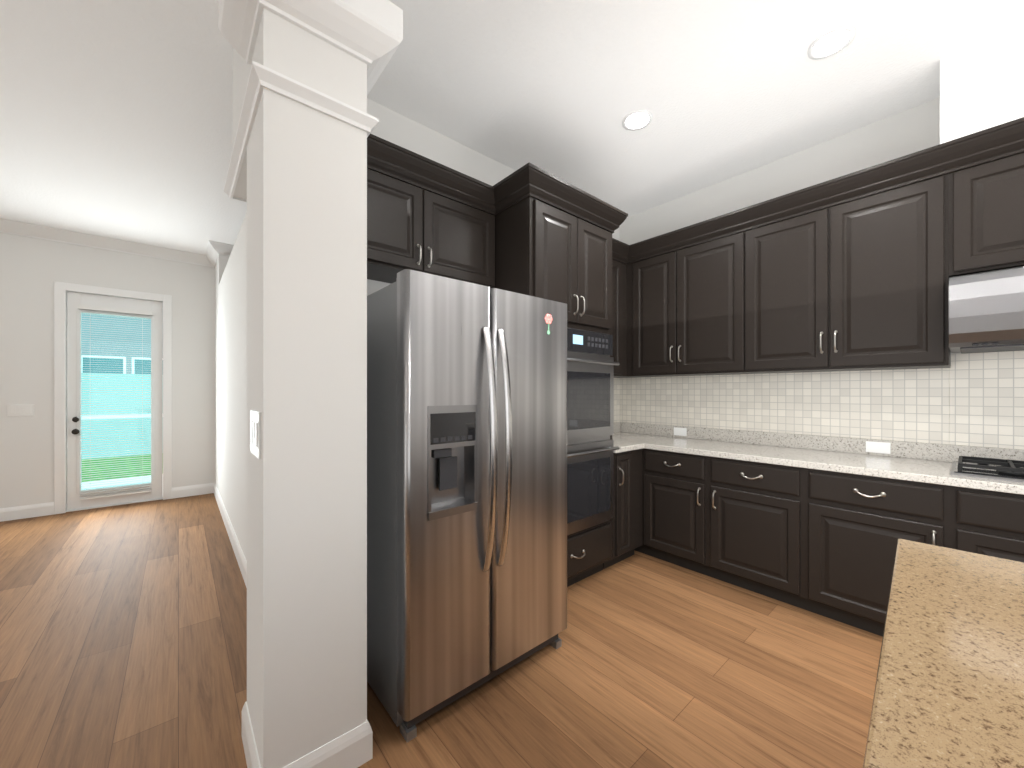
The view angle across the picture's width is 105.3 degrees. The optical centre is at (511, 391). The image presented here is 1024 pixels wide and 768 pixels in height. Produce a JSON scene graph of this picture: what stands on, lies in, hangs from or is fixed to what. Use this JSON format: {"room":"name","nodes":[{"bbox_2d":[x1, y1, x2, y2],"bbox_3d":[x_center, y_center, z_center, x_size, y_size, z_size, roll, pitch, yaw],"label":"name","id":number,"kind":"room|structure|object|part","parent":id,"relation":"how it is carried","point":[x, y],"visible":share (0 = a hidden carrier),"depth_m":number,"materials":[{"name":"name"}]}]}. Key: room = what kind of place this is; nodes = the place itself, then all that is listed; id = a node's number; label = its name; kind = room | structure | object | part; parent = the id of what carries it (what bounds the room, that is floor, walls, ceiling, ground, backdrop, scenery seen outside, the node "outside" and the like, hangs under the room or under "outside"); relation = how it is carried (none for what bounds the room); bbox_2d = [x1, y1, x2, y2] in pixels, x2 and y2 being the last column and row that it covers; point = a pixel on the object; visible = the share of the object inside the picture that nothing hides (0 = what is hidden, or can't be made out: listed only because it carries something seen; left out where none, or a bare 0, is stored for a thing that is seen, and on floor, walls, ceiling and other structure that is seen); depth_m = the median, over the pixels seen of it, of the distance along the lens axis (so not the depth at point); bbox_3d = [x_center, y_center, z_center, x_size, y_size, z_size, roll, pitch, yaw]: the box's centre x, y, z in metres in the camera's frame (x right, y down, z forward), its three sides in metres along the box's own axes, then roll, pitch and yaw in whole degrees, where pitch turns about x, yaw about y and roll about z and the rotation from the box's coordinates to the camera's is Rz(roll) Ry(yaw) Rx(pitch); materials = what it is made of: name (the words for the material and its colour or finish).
{"room":"kitchen","nodes":[
{"label":"kitchen","id":0,"kind":"room"},
{"bbox_2d":[0,232,214,507],"bbox_3d":[-4.447,-0.210,4.776,7.440,3.080,0.140,0,0,-41],"label":"wall","id":1,"kind":"structure","parent":0,"point":[32,269],"depth_m":4.24,"materials":[{"name":"white paint"}]},
{"bbox_2d":[0,502,53,521],"bbox_3d":[-6.079,1.264,3.280,2.954,0.133,0.015,0,0,-40],"label":"baseboard","id":2,"kind":"structure","parent":1,"relation":"attached to","point":[43,509],"depth_m":4.10,"materials":[{"name":"white wood"}]},
{"bbox_2d":[0,218,214,266],"bbox_3d":[-5.492,-1.692,3.726,4.245,0.115,0.100,0,0,-40],"label":"crown molding","id":3,"kind":"structure","parent":1,"relation":"attached to","point":[6,226],"depth_m":4.41,"materials":[{"name":"white wood"}]},
{"bbox_2d":[54,281,171,513],"bbox_3d":[-4.643,0.068,4.597,0.960,2.525,0.158,0,0,-41],"label":"door frame","id":4,"kind":"structure","parent":1,"relation":"attached to","point":[61,289],"depth_m":4.32,"materials":[{"name":"white wood"}]},
{"bbox_2d":[67,292,162,509],"bbox_3d":[-4.621,0.102,4.572,0.788,2.423,0.105,0,0,-41],"label":"door","id":5,"kind":"structure","parent":1,"relation":"in","point":[74,374],"depth_m":4.53,"materials":[{"name":"white wood"}]},
{"bbox_2d":[78,304,152,500],"bbox_3d":[-4.605,0.120,4.552,0.614,2.190,0.038,0,0,-41],"label":"door blind","id":6,"kind":"object","parent":5,"relation":"attached to","point":[112,309],"visible":0.85,"depth_m":4.55,"materials":[{"name":"white plastic"}]},
{"bbox_2d":[172,483,211,498],"bbox_3d":[-4.078,1.264,4.988,0.423,0.133,0.015,0,0,-40],"label":"baseboard","id":7,"kind":"structure","parent":1,"relation":"attached to","point":[193,490],"depth_m":4.98,"materials":[{"name":"white wood"}]},
{"bbox_2d":[215,212,246,560],"bbox_3d":[-2.515,-0.210,3.626,0.155,3.080,4.120,0,0,-41],"label":"wall","id":8,"kind":"structure","parent":0,"point":[231,388],"depth_m":3.47,"materials":[{"name":"white paint"}]},
{"bbox_2d":[205,251,218,265],"bbox_3d":[-3.706,-1.692,4.824,0.100,0.115,0.510,0,0,-40],"label":"crown molding","id":9,"kind":"structure","parent":8,"relation":"attached to","point":[210,259],"depth_m":4.97,"materials":[{"name":"white wood"}]},
{"bbox_2d":[207,240,233,255],"bbox_3d":[-2.797,-1.692,5.173,1.935,0.115,0.100,0,0,-40],"label":"crown molding","id":10,"kind":"structure","parent":8,"relation":"attached to","point":[215,249],"depth_m":4.63,"materials":[{"name":"white wood"}]},
{"bbox_2d":[212,483,246,587],"bbox_3d":[-2.410,1.264,3.373,0.015,0.133,4.640,0,0,-40],"label":"baseboard","id":11,"kind":"structure","parent":8,"relation":"attached to","point":[240,557],"depth_m":3.34,"materials":[{"name":"white wood"}]},
{"bbox_2d":[233,48,246,199],"bbox_3d":[-1.071,-1.350,1.808,0.320,0.800,0.520,0,0,-41],"label":"wall","id":12,"kind":"structure","parent":0,"point":[239,80],"depth_m":1.74,"materials":[{"name":"white paint"}]},
{"bbox_2d":[247,8,366,767],"bbox_3d":[-0.775,-0.210,1.462,0.320,3.080,0.390,0,0,-41],"label":"column","id":13,"kind":"structure","parent":0,"point":[307,399],"depth_m":1.30,"materials":[{"name":"white paint"}]},
{"bbox_2d":[250,410,260,458],"bbox_3d":[-0.868,0.140,1.317,0.008,0.150,0.190,0,0,-41],"label":"light switch","id":14,"kind":"object","parent":13,"relation":"attached to","point":[255,433],"visible":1,"depth_m":1.28,"materials":[{"name":"white plastic"}]},
{"bbox_2d":[218,0,402,202],"bbox_3d":[-0.923,-1.159,1.636,0.510,0.433,1.037,0,0,-41],"label":"crown molding","id":15,"kind":"structure","parent":13,"relation":"attached to","point":[369,33],"depth_m":1.32,"materials":[{"name":"white wood"}]},
{"bbox_2d":[0,493,882,767],"bbox_3d":[-1.133,1.380,0.926,7.720,0.100,10.320,0,0,-41],"label":"floor","id":16,"kind":"structure","parent":0,"point":[123,636],"depth_m":1.85,"materials":[{"name":"brown wood"}]},
{"bbox_2d":[242,701,283,767],"bbox_3d":[-0.891,1.264,1.363,0.045,0.133,0.420,0,0,-40],"label":"baseboard","id":17,"kind":"structure","parent":16,"relation":"on","point":[249,744],"depth_m":1.38,"materials":[{"name":"white wood"}]},
{"bbox_2d":[344,720,372,765],"bbox_3d":[-0.640,1.264,1.562,0.015,0.133,0.395,0,0,-40],"label":"baseboard","id":18,"kind":"structure","parent":16,"relation":"on","point":[352,748],"depth_m":1.39,"materials":[{"name":"white wood"}]},
{"bbox_2d":[367,269,566,741],"bbox_3d":[-0.324,0.438,2.058,0.904,1.785,0.990,0,0,-41],"label":"refrigerator","id":19,"kind":"object","parent":16,"relation":"on","point":[466,487],"visible":1,"depth_m":1.64,"materials":[{"name":"grey metal"}]},
{"bbox_2d":[499,181,618,586],"bbox_3d":[0.233,0.060,2.815,0.829,2.540,0.676,0,0,-41],"label":"tall cabinet","id":20,"kind":"object","parent":16,"relation":"on","point":[553,247],"depth_m":2.59,"materials":[{"name":"black wood"}]},
{"bbox_2d":[535,322,619,546],"bbox_3d":[0.458,0.258,2.551,0.740,1.345,0.114,0,0,-40],"label":"wall oven","id":21,"kind":"object","parent":20,"relation":"in","point":[590,363],"depth_m":2.62,"materials":[{"name":"silver metal"}]},
{"bbox_3d":[0.985,-1.230,1.742,2.460,0.140,2.790,0,0,-40],"label":"crown","id":22,"kind":"part","parent":20,"relation":"part of","materials":[{"name":"black wood"}]},
{"bbox_2d":[619,453,642,561],"bbox_3d":[0.696,0.890,3.229,0.406,0.880,0.648,0,0,-41],"label":"base cabinet","id":23,"kind":"object","parent":16,"relation":"on","point":[630,468],"depth_m":2.99,"materials":[{"name":"black wood"}]},
{"bbox_2d":[643,457,798,606],"bbox_3d":[1.624,0.890,2.908,0.627,0.880,1.042,0,0,-41],"label":"base cabinet","id":24,"kind":"object","parent":16,"relation":"on","point":[741,530],"depth_m":2.64,"materials":[{"name":"black wood"}]},
{"bbox_2d":[619,433,1023,512],"bbox_3d":[1.959,0.430,2.217,1.013,0.040,3.828,0,0,-41],"label":"countertop","id":25,"kind":"structure","parent":24,"relation":"on","point":[993,486],"depth_m":2.23,"materials":[{"name":"beige stone"}]},
{"bbox_2d":[950,455,1023,508],"bbox_3d":[2.585,0.382,1.800,0.470,0.056,0.740,0,0,-40],"label":"cooktop","id":26,"kind":"object","parent":25,"relation":"in","point":[966,466],"depth_m":1.91,"materials":[{"name":"black metal"}]},
{"bbox_2d":[799,481,946,636],"bbox_3d":[2.149,0.890,2.292,0.627,0.880,0.576,0,0,-41],"label":"base cabinet","id":27,"kind":"object","parent":16,"relation":"on","point":[848,538],"depth_m":2.14,"materials":[{"name":"black wood"}]},
{"bbox_2d":[863,539,1023,767],"bbox_3d":[0.629,0.870,-0.119,2.335,0.920,1.130,0,0,-44],"label":"kitchen island","id":28,"kind":"object","parent":16,"relation":"on","point":[949,689],"visible":1,"depth_m":0.58,"materials":[{"name":"beige stone"}]},
{"bbox_2d":[947,501,1023,562],"bbox_3d":[2.589,0.890,1.777,0.627,0.880,0.780,0,0,-41],"label":"base cabinet","id":29,"kind":"object","parent":16,"relation":"on","point":[978,529],"depth_m":1.79,"materials":[{"name":"black wood"}]},
{"bbox_2d":[367,98,618,295],"bbox_3d":[-0.047,-0.210,3.103,2.920,3.080,0.120,0,0,-41],"label":"wall","id":30,"kind":"structure","parent":0,"point":[394,127],"depth_m":2.60,"materials":[{"name":"white paint"}]},
{"bbox_2d":[367,153,498,288],"bbox_3d":[-0.605,-0.940,2.335,1.061,0.540,0.318,0,0,-41],"label":"upper cabinet","id":31,"kind":"object","parent":30,"relation":"attached to","point":[416,221],"depth_m":2.23,"materials":[{"name":"black wood"}]},
{"bbox_2d":[619,253,626,376],"bbox_3d":[0.695,-0.675,3.446,0.686,1.070,0.318,0,0,-41],"label":"upper cabinet","id":32,"kind":"object","parent":30,"relation":"attached to","point":[622,256],"depth_m":3.52,"materials":[{"name":"black wood"}]},
{"bbox_2d":[0,0,1023,254],"bbox_3d":[-1.133,-1.800,0.926,7.720,0.100,10.320,0,0,-41],"label":"ceiling","id":33,"kind":"structure","parent":0,"point":[116,118],"depth_m":2.27,"materials":[{"name":"white paint"}]},
{"bbox_2d":[622,110,652,130],"bbox_3d":[0.808,-1.746,2.518,0.190,0.006,0.190,0,0,-41],"label":"recessed light","id":34,"kind":"object","parent":33,"relation":"in","point":[637,120],"visible":1,"depth_m":2.51,"materials":[{"name":"white plastic"}]},
{"bbox_2d":[807,25,855,59],"bbox_3d":[1.601,-1.746,1.959,0.190,0.006,0.190,0,0,-41],"label":"recessed light","id":35,"kind":"object","parent":33,"relation":"in","point":[831,42],"visible":1,"depth_m":1.95,"materials":[{"name":"white plastic"}]},
{"bbox_2d":[619,97,1022,353],"bbox_3d":[1.726,-0.210,3.368,0.120,3.080,10.320,0,0,-41],"label":"wall","id":36,"kind":"structure","parent":0,"point":[909,131],"depth_m":2.83,"materials":[{"name":"white paint"}]},
{"bbox_2d":[631,241,674,376],"bbox_3d":[1.341,-0.675,3.454,0.347,1.070,0.400,0,0,-41],"label":"upper cabinet","id":37,"kind":"object","parent":36,"relation":"attached to","point":[652,270],"depth_m":3.34,"materials":[{"name":"black wood"}]},
{"bbox_2d":[675,221,750,376],"bbox_3d":[1.635,-0.675,3.110,0.347,1.070,0.506,0,0,-41],"label":"upper cabinet","id":38,"kind":"object","parent":36,"relation":"attached to","point":[709,265],"depth_m":2.99,"materials":[{"name":"black wood"}]},
{"bbox_2d":[619,421,1023,468],"bbox_3d":[2.343,0.360,2.532,0.020,0.100,3.808,0,0,-41],"label":"backsplash","id":39,"kind":"structure","parent":36,"relation":"attached to","point":[973,454],"depth_m":2.63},
{"bbox_2d":[674,427,686,435],"bbox_3d":[1.505,0.358,3.494,0.006,0.070,0.116,0,0,-41],"label":"electrical outlet","id":40,"kind":"object","parent":39,"relation":"attached to","point":[680,431],"visible":1,"depth_m":3.49,"materials":[{"name":"white plastic"}]},
{"bbox_2d":[866,441,890,453],"bbox_3d":[2.349,0.358,2.506,0.006,0.070,0.116,0,0,-41],"label":"electrical outlet","id":41,"kind":"object","parent":39,"relation":"attached to","point":[879,447],"visible":1,"depth_m":2.50,"materials":[{"name":"white plastic"}]},
{"bbox_2d":[743,157,954,376],"bbox_3d":[2.118,-0.675,2.545,0.347,1.070,0.980,0,0,-41],"label":"upper cabinet","id":42,"kind":"object","parent":36,"relation":"attached to","point":[783,359],"depth_m":2.35,"materials":[{"name":"black wood"}]},
{"bbox_2d":[948,266,1023,352],"bbox_3d":[2.626,-0.411,1.835,0.477,0.387,0.756,0,0,-41],"label":"range hood","id":43,"kind":"object","parent":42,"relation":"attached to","point":[985,311],"visible":1,"depth_m":1.89,"materials":[{"name":"silver metal"}]},
{"bbox_2d":[940,23,1023,143],"bbox_3d":[2.666,-1.524,1.875,0.390,0.453,0.810,0,0,-41],"label":"chase","id":44,"kind":"object","parent":36,"relation":"attached to","point":[981,85],"visible":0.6,"depth_m":1.95,"materials":[{"name":"white paint"}]},
{"bbox_2d":[955,137,1023,275],"bbox_3d":[2.689,-0.912,1.875,0.347,0.595,0.780,0,0,-41],"label":"upper cabinet","id":45,"kind":"object","parent":36,"relation":"attached to","point":[989,182],"depth_m":1.96,"materials":[{"name":"black wood"}]},
{"label":"outside","id":46,"kind":"structure","parent":0,"visible":0},
{"bbox_2d":[82,313,150,488],"bbox_3d":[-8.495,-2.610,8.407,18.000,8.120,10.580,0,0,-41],"label":"door glass","id":47,"kind":"object","parent":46,"point":[102,319],"depth_m":8.62,"materials":[{"name":"clear glass"}]}
]}

